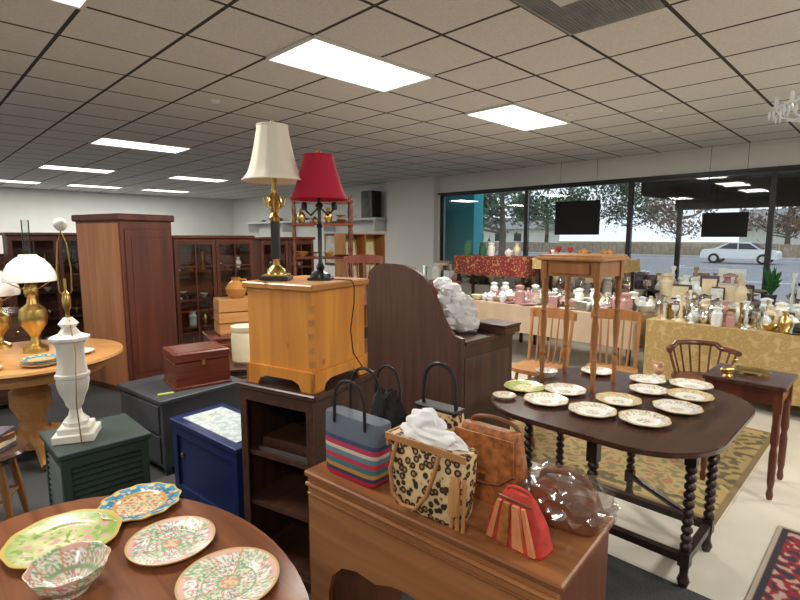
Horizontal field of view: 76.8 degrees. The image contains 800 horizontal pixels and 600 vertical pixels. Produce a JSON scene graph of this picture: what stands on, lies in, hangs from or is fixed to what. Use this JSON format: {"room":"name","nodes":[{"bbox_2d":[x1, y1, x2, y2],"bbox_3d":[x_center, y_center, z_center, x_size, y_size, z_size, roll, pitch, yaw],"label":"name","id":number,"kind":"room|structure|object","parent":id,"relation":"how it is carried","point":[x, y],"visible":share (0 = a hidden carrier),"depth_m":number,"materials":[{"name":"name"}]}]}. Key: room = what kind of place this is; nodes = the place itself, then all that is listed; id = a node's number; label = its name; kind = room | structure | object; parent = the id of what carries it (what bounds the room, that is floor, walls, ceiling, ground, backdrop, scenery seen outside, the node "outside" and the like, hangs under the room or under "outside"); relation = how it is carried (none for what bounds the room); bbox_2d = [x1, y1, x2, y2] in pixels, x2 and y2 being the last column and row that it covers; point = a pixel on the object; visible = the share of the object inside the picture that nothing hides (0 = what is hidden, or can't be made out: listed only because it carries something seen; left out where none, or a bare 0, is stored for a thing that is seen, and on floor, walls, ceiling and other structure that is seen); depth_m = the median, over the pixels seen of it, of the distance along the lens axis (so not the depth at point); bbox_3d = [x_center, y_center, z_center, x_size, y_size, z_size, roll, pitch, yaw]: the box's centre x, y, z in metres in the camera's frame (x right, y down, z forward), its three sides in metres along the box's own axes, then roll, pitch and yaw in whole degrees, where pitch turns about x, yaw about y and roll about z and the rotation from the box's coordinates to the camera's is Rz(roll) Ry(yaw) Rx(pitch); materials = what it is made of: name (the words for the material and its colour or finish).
{"room":"second-hand shop","nodes":[
{"label":"second-hand shop","id":0,"kind":"room"},
{"bbox_2d":[0,187,233,252],"bbox_3d":[-10.412,-1.664,14.347,12.500,2.950,0.150,-7,10,-45],"label":"wall","id":1,"kind":"structure","parent":0,"point":[192,215],"depth_m":15.35,"materials":[{"name":"paint"}]},
{"bbox_2d":[0,0,799,199],"bbox_3d":[-2.546,-2.203,6.352,22.500,0.100,12.500,7,10,45],"label":"ceiling","id":2,"kind":"structure","parent":0,"point":[138,70],"depth_m":4.50,"materials":[{"name":"tile"}]},
{"bbox_2d":[37,164,116,173],"bbox_3d":[-6.403,-2.601,10.033,0.634,0.019,1.244,7,10,45],"label":"ceiling light panel","id":3,"kind":"object","parent":2,"relation":"in","point":[44,166],"depth_m":9.95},
{"bbox_2d":[89,136,191,153],"bbox_3d":[-3.815,-2.281,7.465,1.244,0.019,0.634,-7,10,-45],"label":"ceiling light panel","id":4,"kind":"object","parent":2,"relation":"in","point":[106,141],"depth_m":7.44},
{"bbox_2d":[266,35,434,92],"bbox_3d":[-0.364,-1.854,4.041,1.244,0.019,0.634,-7,10,-45],"label":"ceiling light panel","id":5,"kind":"object","parent":2,"relation":"in","point":[315,54],"depth_m":3.96,"materials":[{"name":"plastic"}]},
{"bbox_2d":[464,103,570,130],"bbox_3d":[1.361,-2.067,5.753,1.244,0.019,0.634,-7,10,-45],"label":"ceiling light panel","id":6,"kind":"object","parent":2,"relation":"in","point":[512,115],"depth_m":5.70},
{"bbox_2d":[554,161,600,234],"bbox_3d":[3.168,-1.824,9.008,0.020,1.310,0.840,-7,10,-45],"label":"sign","id":7,"kind":"object","parent":2,"relation":"hanging from","point":[571,217],"visible":1,"depth_m":9.03,"materials":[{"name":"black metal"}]},
{"bbox_2d":[511,0,664,34],"bbox_3d":[0.926,-1.693,2.760,1.200,0.021,0.590,-7,10,-45],"label":"grille","id":8,"kind":"object","parent":2,"relation":"in","point":[572,17],"depth_m":3.01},
{"bbox_2d":[701,144,749,236],"bbox_3d":[4.791,-1.603,7.400,0.020,1.350,0.590,-7,10,-45],"label":"sign","id":9,"kind":"object","parent":2,"relation":"hanging from","point":[723,224],"visible":1,"depth_m":7.44,"materials":[{"name":"black metal"}]},
{"bbox_2d":[768,90,799,123],"bbox_3d":[2.803,-1.486,3.392,0.487,0.590,0.487,0,7,0],"label":"crystal chandelier","id":10,"kind":"object","parent":2,"relation":"hanging from","point":[776,107],"visible":1,"depth_m":3.49,"materials":[{"name":"glass"}]},
{"bbox_2d":[0,330,799,599],"bbox_3d":[-2.546,0.823,6.730,12.500,0.100,22.500,-7,10,-45],"label":"floor","id":11,"kind":"structure","parent":0,"point":[741,539],"depth_m":2.91,"materials":[{"name":"tile"}]},
{"bbox_2d":[0,438,29,519],"bbox_3d":[-2.220,1.038,2.750,0.360,0.462,0.360,-3,8,-20],"label":"wooden stool","id":12,"kind":"object","parent":11,"relation":"on","point":[10,455],"visible":0.75,"depth_m":2.73,"materials":[{"name":"brown wood"}]},
{"bbox_2d":[0,426,16,452],"bbox_3d":[-2.220,0.757,2.715,0.222,0.105,0.181,0,7,0],"label":"book stack","id":13,"kind":"object","parent":12,"relation":"on","point":[7,436],"visible":1,"depth_m":2.73,"materials":[{"name":"paper"}]},
{"bbox_2d":[0,306,41,405],"bbox_3d":[-3.893,0.572,4.703,0.547,0.900,0.830,4,8,30],"label":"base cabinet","id":14,"kind":"object","parent":11,"relation":"on","point":[15,333],"visible":0.2,"depth_m":4.70,"materials":[{"name":"brown wood"}]},
{"bbox_2d":[0,232,83,339],"bbox_3d":[-4.849,-0.118,7.167,1.140,1.660,0.430,-7,10,-45],"label":"china cabinet","id":15,"kind":"object","parent":11,"relation":"on","point":[43,245],"visible":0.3,"depth_m":7.13,"materials":[{"name":"brown wood"}]},
{"bbox_2d":[0,338,123,469],"bbox_3d":[-2.720,0.767,3.724,1.240,0.745,1.240,0,7,0],"label":"table","id":16,"kind":"object","parent":11,"relation":"on","point":[30,394],"visible":0.67,"depth_m":3.62,"materials":[{"name":"wood"}]},
{"bbox_2d":[0,271,20,348],"bbox_3d":[-3.100,-0.044,3.864,0.322,0.831,0.322,0,7,0],"label":"oil lamp","id":17,"kind":"object","parent":16,"relation":"on","point":[6,289],"visible":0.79,"depth_m":3.87,"materials":[{"name":"gold glass"}]},
{"bbox_2d":[0,220,56,353],"bbox_3d":[-2.720,-0.098,3.716,0.338,0.974,0.338,0,7,0],"label":"oil lamp","id":18,"kind":"object","parent":16,"relation":"on","point":[29,269],"visible":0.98,"depth_m":3.67,"materials":[{"name":"gold glass"}]},
{"bbox_2d":[39,413,151,505],"bbox_3d":[-1.573,0.980,2.644,0.410,0.600,0.420,-7,10,-45],"label":"base cabinet","id":19,"kind":"object","parent":11,"relation":"on","point":[117,459],"visible":0.57,"depth_m":2.51,"materials":[{"name":"paint"}]},
{"bbox_2d":[47,218,100,445],"bbox_3d":[-1.619,0.151,2.461,0.180,1.093,0.216,-3,8,-20],"label":"table lamp","id":20,"kind":"object","parent":19,"relation":"on","point":[72,378],"visible":1,"depth_m":2.45,"materials":[{"name":"white ceramic"}]},
{"bbox_2d":[71,213,177,391],"bbox_3d":[-2.945,0.006,5.485,0.840,1.830,0.630,4,8,30],"label":"wardrobe","id":21,"kind":"object","parent":11,"relation":"on","point":[126,270],"visible":0.82,"depth_m":5.22,"materials":[{"name":"wood"}]},
{"bbox_2d":[0,495,308,599],"bbox_3d":[-0.720,1.079,1.193,1.240,0.736,0.920,7,10,45],"label":"oval dining table","id":22,"kind":"object","parent":11,"relation":"on","point":[120,578],"visible":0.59,"depth_m":1.32,"materials":[{"name":"brown wood"}]},
{"bbox_2d":[0,509,121,569],"bbox_3d":[-0.940,0.670,1.414,0.288,0.021,0.280,5,9,36],"label":"decorative plate","id":23,"kind":"object","parent":22,"relation":"on","point":[34,541],"visible":0.77,"depth_m":1.44,"materials":[{"name":"ceramic"}]},
{"bbox_2d":[22,541,110,599],"bbox_3d":[-0.800,0.669,1.222,0.174,0.071,0.180,-2,7,-18],"label":"porcelain bowl","id":24,"kind":"object","parent":22,"relation":"on","point":[66,572],"visible":1,"depth_m":1.25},
{"bbox_2d":[97,482,181,522],"bbox_3d":[-0.826,0.646,1.607,0.242,0.019,0.242,0,7,0],"label":"decorative plate","id":25,"kind":"object","parent":22,"relation":"on","point":[137,502],"visible":1,"depth_m":1.62,"materials":[{"name":"ceramic"}]},
{"bbox_2d":[124,516,214,566],"bbox_3d":[-0.635,0.672,1.404,0.230,0.019,0.230,-3,8,-26],"label":"decorative plate","id":26,"kind":"object","parent":22,"relation":"on","point":[172,540],"visible":1,"depth_m":1.41,"materials":[{"name":"ceramic"}]},
{"bbox_2d":[175,547,279,599],"bbox_3d":[-0.422,0.692,1.245,0.244,0.019,0.244,-4,8,-29],"label":"decorative plate","id":27,"kind":"object","parent":22,"relation":"on","point":[235,573],"visible":1,"depth_m":1.26,"materials":[{"name":"ceramic"}]},
{"bbox_2d":[117,374,242,475],"bbox_3d":[-1.623,0.872,3.792,0.650,0.530,0.650,6,9,38],"label":"file cabinet","id":28,"kind":"object","parent":11,"relation":"on","point":[140,401],"visible":0.49,"depth_m":3.50,"materials":[{"name":"paint"}]},
{"bbox_2d":[162,340,231,391],"bbox_3d":[-1.515,0.477,3.759,0.396,0.262,0.356,-6,9,-38],"label":"box","id":29,"kind":"object","parent":28,"relation":"on","point":[207,363],"visible":1,"depth_m":3.63,"materials":[{"name":"brown wood"}]},
{"bbox_2d":[169,403,244,519],"bbox_3d":[-1.010,0.979,3.006,0.730,0.514,0.360,6,9,40],"label":"base cabinet","id":30,"kind":"object","parent":11,"relation":"on","point":[207,442],"visible":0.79,"depth_m":2.90,"materials":[{"name":"paint"}]},
{"bbox_2d":[172,235,254,344],"bbox_3d":[-2.473,-0.032,6.642,0.390,1.620,1.090,7,10,45],"label":"display cabinet","id":31,"kind":"object","parent":11,"relation":"on","point":[203,265],"visible":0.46,"depth_m":6.57,"materials":[{"name":"brown wood"}]},
{"bbox_2d":[202,330,231,357],"bbox_3d":[-1.616,0.637,5.312,0.780,0.620,0.497,-4,8,-30],"label":"dresser","id":32,"kind":"object","parent":11,"relation":"on","point":[211,335],"visible":0.06,"depth_m":4.99,"materials":[{"name":"brown wood"}]},
{"bbox_2d":[213,296,248,335],"bbox_3d":[-1.680,0.156,5.209,0.410,0.360,0.300,-4,8,-30],"label":"wooden crate","id":33,"kind":"object","parent":32,"relation":"on","point":[228,311],"visible":0.56,"depth_m":5.05,"materials":[{"name":"brown wood"}]},
{"bbox_2d":[225,277,246,298],"bbox_3d":[-1.680,-0.126,5.174,0.217,0.210,0.217,7,10,45],"label":"jug","id":34,"kind":"object","parent":33,"relation":"on","point":[234,289],"visible":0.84,"depth_m":5.11,"materials":[{"name":"orange ceramic"}]},
{"bbox_2d":[230,358,246,378],"bbox_3d":[-1.247,0.796,4.525,0.630,0.500,0.467,-3,8,-20],"label":"dresser","id":35,"kind":"object","parent":11,"relation":"on","point":[239,371],"visible":0.02,"depth_m":4.26,"materials":[{"name":"brown wood"}]},
{"bbox_2d":[230,323,249,364],"bbox_3d":[-1.360,0.388,4.442,0.240,0.330,0.240,0,7,0],"label":"stoneware crock","id":36,"kind":"object","parent":35,"relation":"on","point":[240,345],"visible":0.64,"depth_m":4.34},
{"bbox_2d":[253,237,314,279],"bbox_3d":[-1.756,-0.140,7.583,0.940,1.600,0.390,-7,10,-45],"label":"bookcase","id":37,"kind":"object","parent":11,"relation":"on","point":[262,258],"visible":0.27,"depth_m":7.48,"materials":[{"name":"brown wood"}]},
{"bbox_2d":[236,369,376,593],"bbox_3d":[-0.441,0.830,2.514,0.475,0.930,0.495,4,8,30],"label":"bookcase","id":38,"kind":"object","parent":11,"relation":"on","point":[283,427],"visible":0.54,"depth_m":2.42,"materials":[{"name":"brown wood"}]},
{"bbox_2d":[242,275,368,393],"bbox_3d":[-0.438,0.137,2.417,0.416,0.470,0.436,4,8,30],"label":"chest","id":39,"kind":"object","parent":38,"relation":"on","point":[299,328],"visible":0.98,"depth_m":2.26,"materials":[{"name":"wood"}]},
{"bbox_2d":[241,120,301,281],"bbox_3d":[-0.575,-0.450,2.312,0.284,0.720,0.284,0,7,0],"label":"brass table lamp","id":40,"kind":"object","parent":39,"relation":"on","point":[272,161],"visible":0.97,"depth_m":2.23,"materials":[{"name":"fabric"}]},
{"bbox_2d":[290,149,362,366],"bbox_3d":[-0.341,-0.185,2.375,0.336,1.021,0.268,0,7,0],"label":"lamp","id":41,"kind":"object","parent":39,"relation":"on","point":[320,182],"visible":0.99,"depth_m":2.27,"materials":[{"name":"fabric"}]},
{"bbox_2d":[291,195,353,276],"bbox_3d":[-0.950,-0.238,6.269,0.727,2.120,0.407,-1,7,-10],"label":"etagere","id":42,"kind":"object","parent":11,"relation":"on","point":[301,217],"visible":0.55,"depth_m":6.09,"materials":[{"name":"brown wood"}]},
{"bbox_2d":[334,233,384,326],"bbox_3d":[-0.681,-0.315,8.745,0.900,1.660,0.280,-7,10,-45],"label":"bookcase","id":43,"kind":"object","parent":11,"relation":"on","point":[363,243],"visible":0.35,"depth_m":8.65,"materials":[{"name":"brown wood"}]},
{"bbox_2d":[364,338,367,354],"bbox_3d":[-0.344,0.710,5.373,0.630,0.460,0.597,-7,10,-45],"label":"chest","id":44,"kind":"object","parent":11,"relation":"on","point":[365,340],"visible":0.02,"depth_m":5.30,"materials":[{"name":"brown wood"}]},
{"bbox_2d":[344,254,383,329],"bbox_3d":[-0.358,0.004,5.338,0.430,0.952,0.495,-1,7,-10],"label":"chair","id":45,"kind":"object","parent":44,"relation":"on","point":[363,258],"visible":0.17,"depth_m":5.48,"materials":[{"name":"brown wood"}]},
{"bbox_2d":[367,263,514,429],"bbox_3d":[0.258,0.467,3.405,0.842,1.430,0.543,7,10,45],"label":"dresser","id":46,"kind":"object","parent":11,"relation":"on","point":[408,328],"visible":0.41,"depth_m":3.15,"materials":[{"name":"brown wood"}]},
{"bbox_2d":[433,277,479,332],"bbox_3d":[0.352,0.029,3.216,0.317,0.344,0.199,2,7,17],"label":"throw","id":47,"kind":"object","parent":46,"relation":"on","point":[458,308],"visible":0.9,"depth_m":3.17,"materials":[{"name":"fabric"}]},
{"bbox_2d":[477,318,520,334],"bbox_3d":[0.628,0.170,3.235,0.180,0.060,0.230,-7,10,-45],"label":"box","id":48,"kind":"object","parent":46,"relation":"on","point":[497,326],"visible":0.85,"depth_m":3.17,"materials":[{"name":"brown wood"}]},
{"bbox_2d":[304,461,614,599],"bbox_3d":[0.152,1.014,1.729,0.967,0.760,0.412,6,9,40],"label":"desk","id":49,"kind":"object","parent":11,"relation":"on","point":[364,545],"visible":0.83,"depth_m":1.53,"materials":[{"name":"brown wood"}]},
{"bbox_2d":[326,367,390,487],"bbox_3d":[-0.150,0.431,1.775,0.275,0.386,0.110,6,9,40],"label":"tote bag","id":50,"kind":"object","parent":49,"relation":"on","point":[357,451],"visible":0.97,"depth_m":1.73,"materials":[{"name":"fabric"}]},
{"bbox_2d":[369,365,407,428],"bbox_3d":[-0.046,0.423,1.877,0.173,0.375,0.104,6,9,40],"label":"handbag","id":51,"kind":"object","parent":49,"relation":"on","point":[393,410],"visible":0.51,"depth_m":1.83,"materials":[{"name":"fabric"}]},
{"bbox_2d":[385,408,476,533],"bbox_3d":[0.094,0.494,1.538,0.316,0.318,0.142,6,9,40],"label":"tote","id":52,"kind":"object","parent":49,"relation":"on","point":[432,470],"visible":1,"depth_m":1.50,"materials":[{"name":"beige fabric"}]},
{"bbox_2d":[414,362,465,431],"bbox_3d":[0.140,0.418,1.792,0.210,0.407,0.100,6,9,40],"label":"handbag","id":53,"kind":"object","parent":49,"relation":"on","point":[453,416],"visible":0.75,"depth_m":1.74,"materials":[{"name":"black leather"}]},
{"bbox_2d":[454,413,527,504],"bbox_3d":[0.291,0.508,1.632,0.245,0.267,0.110,6,9,40],"label":"leather handbag","id":54,"kind":"object","parent":49,"relation":"on","point":[501,456],"visible":0.81,"depth_m":1.58,"materials":[{"name":"brown leather"}]},
{"bbox_2d":[485,485,552,560],"bbox_3d":[0.324,0.591,1.384,0.086,0.165,0.190,-7,10,-44],"label":"leather handbag","id":55,"kind":"object","parent":49,"relation":"on","point":[516,521],"visible":1,"depth_m":1.34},
{"bbox_2d":[529,467,604,535],"bbox_3d":[0.491,0.573,1.486,0.303,0.176,0.193,5,9,34],"label":"bag","id":56,"kind":"object","parent":49,"relation":"on","point":[567,500],"visible":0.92,"depth_m":1.45,"materials":[{"name":"plastic"}]},
{"bbox_2d":[454,254,540,342],"bbox_3d":[1.562,-0.069,8.228,0.593,1.300,1.416,-7,10,-45],"label":"table","id":57,"kind":"object","parent":11,"relation":"on","point":[474,264],"visible":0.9,"depth_m":7.87,"materials":[{"name":"red fabric"}]},
{"bbox_2d":[464,240,520,255],"bbox_3d":[1.483,-0.849,8.207,0.925,0.254,0.392,7,10,45],"label":"pottery assortment","id":58,"kind":"object","parent":57,"relation":"on","point":[516,250],"visible":0.96,"depth_m":8.03,"materials":[{"name":"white ceramic"}]},
{"bbox_2d":[473,298,654,365],"bbox_3d":[2.034,0.423,6.505,2.285,0.750,1.037,7,10,45],"label":"table","id":59,"kind":"object","parent":11,"relation":"on","point":[487,309],"visible":0.36,"depth_m":5.91,"materials":[{"name":"beige fabric"}]},
{"bbox_2d":[471,281,654,312],"bbox_3d":[2.063,-0.077,6.456,2.235,0.255,1.010,7,10,43],"label":"china assortment","id":60,"kind":"object","parent":59,"relation":"on","point":[555,298],"visible":0.84,"depth_m":6.24,"materials":[{"name":"white ceramic"}]},
{"bbox_2d":[532,257,640,357],"bbox_3d":[2.594,0.059,7.204,1.396,1.300,0.594,7,10,45],"label":"side table","id":61,"kind":"object","parent":11,"relation":"on","point":[631,265],"visible":0.26,"depth_m":6.87,"materials":[{"name":"brown wood"}]},
{"bbox_2d":[491,367,754,588],"bbox_3d":[1.150,0.897,2.707,1.180,0.750,1.100,-7,10,-45],"label":"table","id":62,"kind":"object","parent":11,"relation":"on","point":[691,438],"visible":0.76,"depth_m":2.40,"materials":[{"name":"brown wood"}]},
{"bbox_2d":[504,380,544,392],"bbox_3d":[0.700,0.491,2.843,0.220,0.021,0.220,3,8,22],"label":"dinner plate","id":63,"kind":"object","parent":62,"relation":"on","point":[525,386],"visible":1,"depth_m":2.87,"materials":[{"name":"ceramic"}]},
{"bbox_2d":[523,392,568,406],"bbox_3d":[0.755,0.520,2.615,0.220,0.021,0.220,3,8,22],"label":"dinner plate","id":64,"kind":"object","parent":62,"relation":"on","point":[537,398],"visible":1,"depth_m":2.63,"materials":[{"name":"ceramic"}]},
{"bbox_2d":[544,383,586,395],"bbox_3d":[0.910,0.499,2.783,0.220,0.021,0.220,3,8,22],"label":"dinner plate","id":65,"kind":"object","parent":62,"relation":"on","point":[564,389],"visible":0.99,"depth_m":2.80,"materials":[{"name":"ceramic"}]},
{"bbox_2d":[536,253,629,392],"bbox_3d":[1.051,0.111,2.947,0.365,0.750,0.390,-7,10,-45],"label":"side table","id":66,"kind":"object","parent":62,"relation":"on","point":[597,267],"visible":1,"depth_m":2.85,"materials":[{"name":"brown wood"}]},
{"bbox_2d":[568,401,616,417],"bbox_3d":[0.935,0.540,2.456,0.220,0.021,0.220,3,8,22],"label":"dinner plate","id":67,"kind":"object","parent":62,"relation":"on","point":[583,408],"visible":1,"depth_m":2.48,"materials":[{"name":"ceramic"}]},
{"bbox_2d":[596,392,641,406],"bbox_3d":[1.130,0.520,2.615,0.220,0.021,0.220,3,8,22],"label":"dinner plate","id":68,"kind":"object","parent":62,"relation":"on","point":[611,398],"visible":1,"depth_m":2.63,"materials":[{"name":"ceramic"}]},
{"bbox_2d":[618,409,671,427],"bbox_3d":[1.130,0.555,2.337,0.220,0.021,0.220,-3,8,-22],"label":"dinner plate","id":69,"kind":"object","parent":62,"relation":"on","point":[644,418],"visible":1,"depth_m":2.35,"materials":[{"name":"ceramic"}]},
{"bbox_2d":[629,374,665,384],"bbox_3d":[1.460,0.474,2.982,0.196,0.021,0.196,-3,8,-22],"label":"dinner plate","id":70,"kind":"object","parent":62,"relation":"on","point":[640,378],"visible":0.97,"depth_m":3.00,"materials":[{"name":"ceramic"}]},
{"bbox_2d":[629,383,668,395],"bbox_3d":[1.370,0.499,2.783,0.196,0.021,0.196,-3,8,-22],"label":"dinner plate","id":71,"kind":"object","parent":62,"relation":"on","point":[646,389],"visible":1,"depth_m":2.80,"materials":[{"name":"ceramic"}]},
{"bbox_2d":[652,399,703,414],"bbox_3d":[1.370,0.535,2.495,0.220,0.021,0.220,-3,8,-22],"label":"dinner plate","id":72,"kind":"object","parent":62,"relation":"on","point":[680,407],"visible":1,"depth_m":2.52,"materials":[{"name":"ceramic"}]},
{"bbox_2d":[666,388,714,401],"bbox_3d":[1.540,0.511,2.684,0.220,0.021,0.220,3,8,22],"label":"dinner plate","id":73,"kind":"object","parent":62,"relation":"on","point":[691,395],"visible":1,"depth_m":2.70,"materials":[{"name":"ceramic"}]},
{"bbox_2d":[669,378,713,389],"bbox_3d":[1.660,0.486,2.882,0.220,0.021,0.220,-3,8,-22],"label":"dinner plate","id":74,"kind":"object","parent":62,"relation":"on","point":[686,383],"visible":0.91,"depth_m":2.91,"materials":[{"name":"ceramic"}]},
{"bbox_2d":[461,281,790,310],"bbox_3d":[3.977,0.338,7.187,1.018,0.750,8.863,-7,10,-45],"label":"table","id":75,"kind":"object","parent":11,"relation":"on","point":[466,287],"visible":0.02,"depth_m":8.89,"materials":[{"name":"brown wood"}]},
{"bbox_2d":[432,260,766,304],"bbox_3d":[2.761,-0.420,8.355,1.030,0.464,5.409,-7,10,-45],"label":"glassware","id":76,"kind":"object","parent":75,"relation":"on","point":[732,282],"visible":0.56,"depth_m":7.14,"materials":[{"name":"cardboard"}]},
{"bbox_2d":[762,267,782,304],"bbox_3d":[4.718,-0.183,6.403,0.218,0.479,0.204,0,7,0],"label":"houseplant","id":77,"kind":"object","parent":75,"relation":"on","point":[772,279],"visible":0.97,"depth_m":6.37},
{"bbox_2d":[510,420,770,524],"bbox_3d":[1.679,1.083,4.193,1.830,0.012,2.080,-7,10,-45],"label":"area rug","id":78,"kind":"object","parent":11,"relation":"on","point":[738,461],"visible":0.19,"depth_m":3.52,"materials":[{"name":"carpet"}]},
{"bbox_2d":[512,307,576,379],"bbox_3d":[1.250,0.565,4.461,0.430,0.952,0.495,6,9,40],"label":"spindle-back chair","id":79,"kind":"object","parent":78,"relation":"on","point":[528,366],"visible":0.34,"depth_m":4.52,"materials":[{"name":"brown wood"}]},
{"bbox_2d":[584,308,643,373],"bbox_3d":[1.824,0.577,4.366,0.430,0.952,0.495,4,8,30],"label":"spindle-back chair","id":80,"kind":"object","parent":78,"relation":"on","point":[629,315],"visible":0.27,"depth_m":4.45,"materials":[{"name":"brown wood"}]},
{"bbox_2d":[666,339,741,441],"bbox_3d":[2.472,0.722,4.166,0.542,0.713,0.492,2,7,15],"label":"chair","id":81,"kind":"object","parent":78,"relation":"on","point":[690,374],"visible":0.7,"depth_m":4.25,"materials":[{"name":"brown wood"}]},
{"bbox_2d":[699,363,797,499],"bbox_3d":[2.250,0.830,3.288,0.440,0.712,0.440,-7,10,-45],"label":"side table","id":82,"kind":"object","parent":78,"relation":"on","point":[776,389],"visible":0.66,"depth_m":3.12,"materials":[{"name":"brown wood"}]},
{"bbox_2d":[735,366,770,376],"bbox_3d":[2.290,0.464,3.283,0.200,0.016,0.200,0,7,0],"label":"brass tray","id":83,"kind":"object","parent":82,"relation":"on","point":[751,371],"visible":0.96,"depth_m":3.30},
{"bbox_2d":[643,316,799,406],"bbox_3d":[4.125,0.682,4.429,1.038,0.750,3.522,-7,10,-45],"label":"tablecloth","id":84,"kind":"object","parent":11,"relation":"on","point":[761,348],"visible":0.63,"depth_m":4.79,"materials":[{"name":"yellow fabric"}]},
{"bbox_2d":[655,290,799,334],"bbox_3d":[4.090,0.165,4.404,1.040,0.283,3.413,-7,10,-45],"label":"glassware","id":85,"kind":"object","parent":84,"relation":"on","point":[713,312],"visible":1,"depth_m":4.96,"materials":[{"name":"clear glass"}]},
{"bbox_2d":[745,525,799,599],"bbox_3d":[1.849,1.403,1.625,2.050,0.012,1.320,-7,10,-45],"label":"oriental rug","id":86,"kind":"object","parent":11,"relation":"on","point":[777,577],"visible":1,"depth_m":2.42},
{"bbox_2d":[233,141,799,279],"bbox_3d":[1.747,-1.221,10.800,22.100,2.950,0.361,7,10,45],"label":"wall","id":87,"kind":"structure","parent":0,"point":[411,207],"depth_m":11.57,"materials":[{"name":"paint"}]},
{"bbox_2d":[245,217,386,232],"bbox_3d":[-2.740,-2.170,14.854,0.450,0.330,6.500,-7,10,-45],"label":"wall shelf","id":88,"kind":"object","parent":87,"relation":"attached to","point":[379,224],"depth_m":14.19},
{"bbox_2d":[361,190,380,217],"bbox_3d":[-0.733,-2.403,12.715,0.332,0.660,0.420,-7,10,-45],"label":"loudspeaker","id":89,"kind":"object","parent":87,"relation":"on","point":[370,200],"visible":0.98,"depth_m":12.58,"materials":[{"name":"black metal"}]},
{"bbox_2d":[440,188,526,260],"bbox_3d":[1.732,-1.250,10.868,0.081,2.150,2.220,-7,10,-45],"label":"window","id":90,"kind":"structure","parent":87,"relation":"in","point":[523,189],"depth_m":11.12,"materials":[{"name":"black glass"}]},
{"bbox_2d":[525,180,630,255],"bbox_3d":[3.224,-1.065,9.387,0.081,2.150,2.000,-7,10,-45],"label":"window","id":91,"kind":"structure","parent":87,"relation":"in","point":[528,190],"depth_m":9.37,"materials":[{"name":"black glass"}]},
{"bbox_2d":[438,137,799,297],"bbox_3d":[5.236,-1.000,7.332,0.130,2.530,12.260,-7,10,-45],"label":"window","id":92,"kind":"structure","parent":87,"relation":"in","point":[772,171],"depth_m":8.10,"materials":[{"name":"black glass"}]},
{"bbox_2d":[764,167,799,293],"bbox_3d":[6.046,-0.716,6.588,2.020,2.150,0.081,7,10,45],"label":"window","id":93,"kind":"structure","parent":87,"relation":"in","point":[777,171],"depth_m":7.20,"materials":[{"name":"black metal"}]},
{"label":"outside","id":94,"kind":"structure","parent":0,"visible":0},
{"bbox_2d":[486,251,799,301],"bbox_3d":[23.653,-1.166,23.691,34.900,0.250,180.000,-7,10,-45],"label":"road","id":95,"kind":"structure","parent":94,"point":[654,264],"depth_m":30.55,"materials":[{"name":"asphalt"}]},
{"bbox_2d":[483,190,543,254],"bbox_3d":[6.468,-7.700,34.516,8.596,10.230,10.282,-4,8,-26],"label":"pine tree","id":96,"kind":"object","parent":95,"relation":"on","point":[497,210],"visible":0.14,"depth_m":34.94,"materials":[{"name":"green plant"}]},
{"bbox_2d":[700,242,781,264],"bbox_3d":[22.829,-3.162,33.892,1.800,1.415,4.330,-7,10,-45],"label":"car","id":97,"kind":"object","parent":95,"relation":"on","point":[731,250],"visible":0.8,"depth_m":33.27,"materials":[{"name":"white paint"}]},
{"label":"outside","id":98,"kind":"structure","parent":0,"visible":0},
{"bbox_2d":[529,241,791,255],"bbox_3d":[73.928,-7.354,73.584,190.900,0.180,300.000,-7,10,-45],"label":"ground","id":99,"kind":"structure","parent":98,"point":[721,243],"depth_m":160.74,"materials":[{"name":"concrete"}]},
{"bbox_2d":[445,194,483,270],"bbox_3d":[0.990,-1.476,12.322,0.390,3.320,2.290,-7,10,-45],"label":"pier","id":100,"kind":"structure","parent":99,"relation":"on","point":[464,213],"depth_m":11.60,"materials":[{"name":"paint"}]},
{"bbox_2d":[483,217,559,242],"bbox_3d":[15.556,-13.531,100.925,12.000,5.330,32.000,-7,10,-45],"label":"building","id":101,"kind":"structure","parent":99,"relation":"on","point":[536,234],"depth_m":89.73,"materials":[{"name":"white"}]},
{"bbox_2d":[504,186,612,241],"bbox_3d":[18.067,-12.518,59.755,13.888,13.535,13.465,3,8,26],"label":"pine tree","id":102,"kind":"object","parent":99,"relation":"on","point":[546,209],"visible":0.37,"depth_m":58.08,"materials":[{"name":"green plant"}]},
{"bbox_2d":[583,182,669,231],"bbox_3d":[31.154,-14.492,68.000,12.350,15.410,15.170,0,7,0],"label":"pine tree","id":103,"kind":"object","parent":99,"relation":"on","point":[623,193],"visible":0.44,"depth_m":66.31,"materials":[{"name":"green plant"}]},
{"bbox_2d":[484,242,799,257],"bbox_3d":[33.280,-4.029,41.551,0.081,1.170,101.951,-7,10,-45],"label":"wooden fence","id":104,"kind":"object","parent":99,"relation":"on","point":[594,247],"visible":0.41,"depth_m":50.83,"materials":[{"name":"brown wood"}]},
{"bbox_2d":[638,187,740,240],"bbox_3d":[29.279,-9.536,52.326,9.172,9.469,9.369,0,7,0],"label":"deciduous tree","id":105,"kind":"object","parent":99,"relation":"on","point":[672,215],"visible":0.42,"depth_m":52.12,"materials":[{"name":"green plant"}]},
{"bbox_2d":[641,171,799,281],"bbox_3d":[7.538,-0.545,6.673,1.880,2.870,7.800,-7,10,-45],"label":"canopy","id":106,"kind":"object","parent":99,"relation":"on","point":[726,192],"visible":0.58,"depth_m":9.19,"materials":[{"name":"metal"}]},
{"bbox_2d":[739,206,799,243],"bbox_3d":[35.831,-8.229,46.568,10.806,8.306,10.032,0,7,0],"label":"deciduous tree","id":107,"kind":"object","parent":99,"relation":"on","point":[786,221],"visible":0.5,"depth_m":47.15,"materials":[{"name":"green plant"}]},
{"bbox_2d":[739,208,799,250],"bbox_3d":[57.276,-8.816,62.320,26.000,5.530,12.000,7,10,45],"label":"building","id":108,"kind":"structure","parent":99,"relation":"on","point":[753,236],"depth_m":65.86,"materials":[{"name":"white"}]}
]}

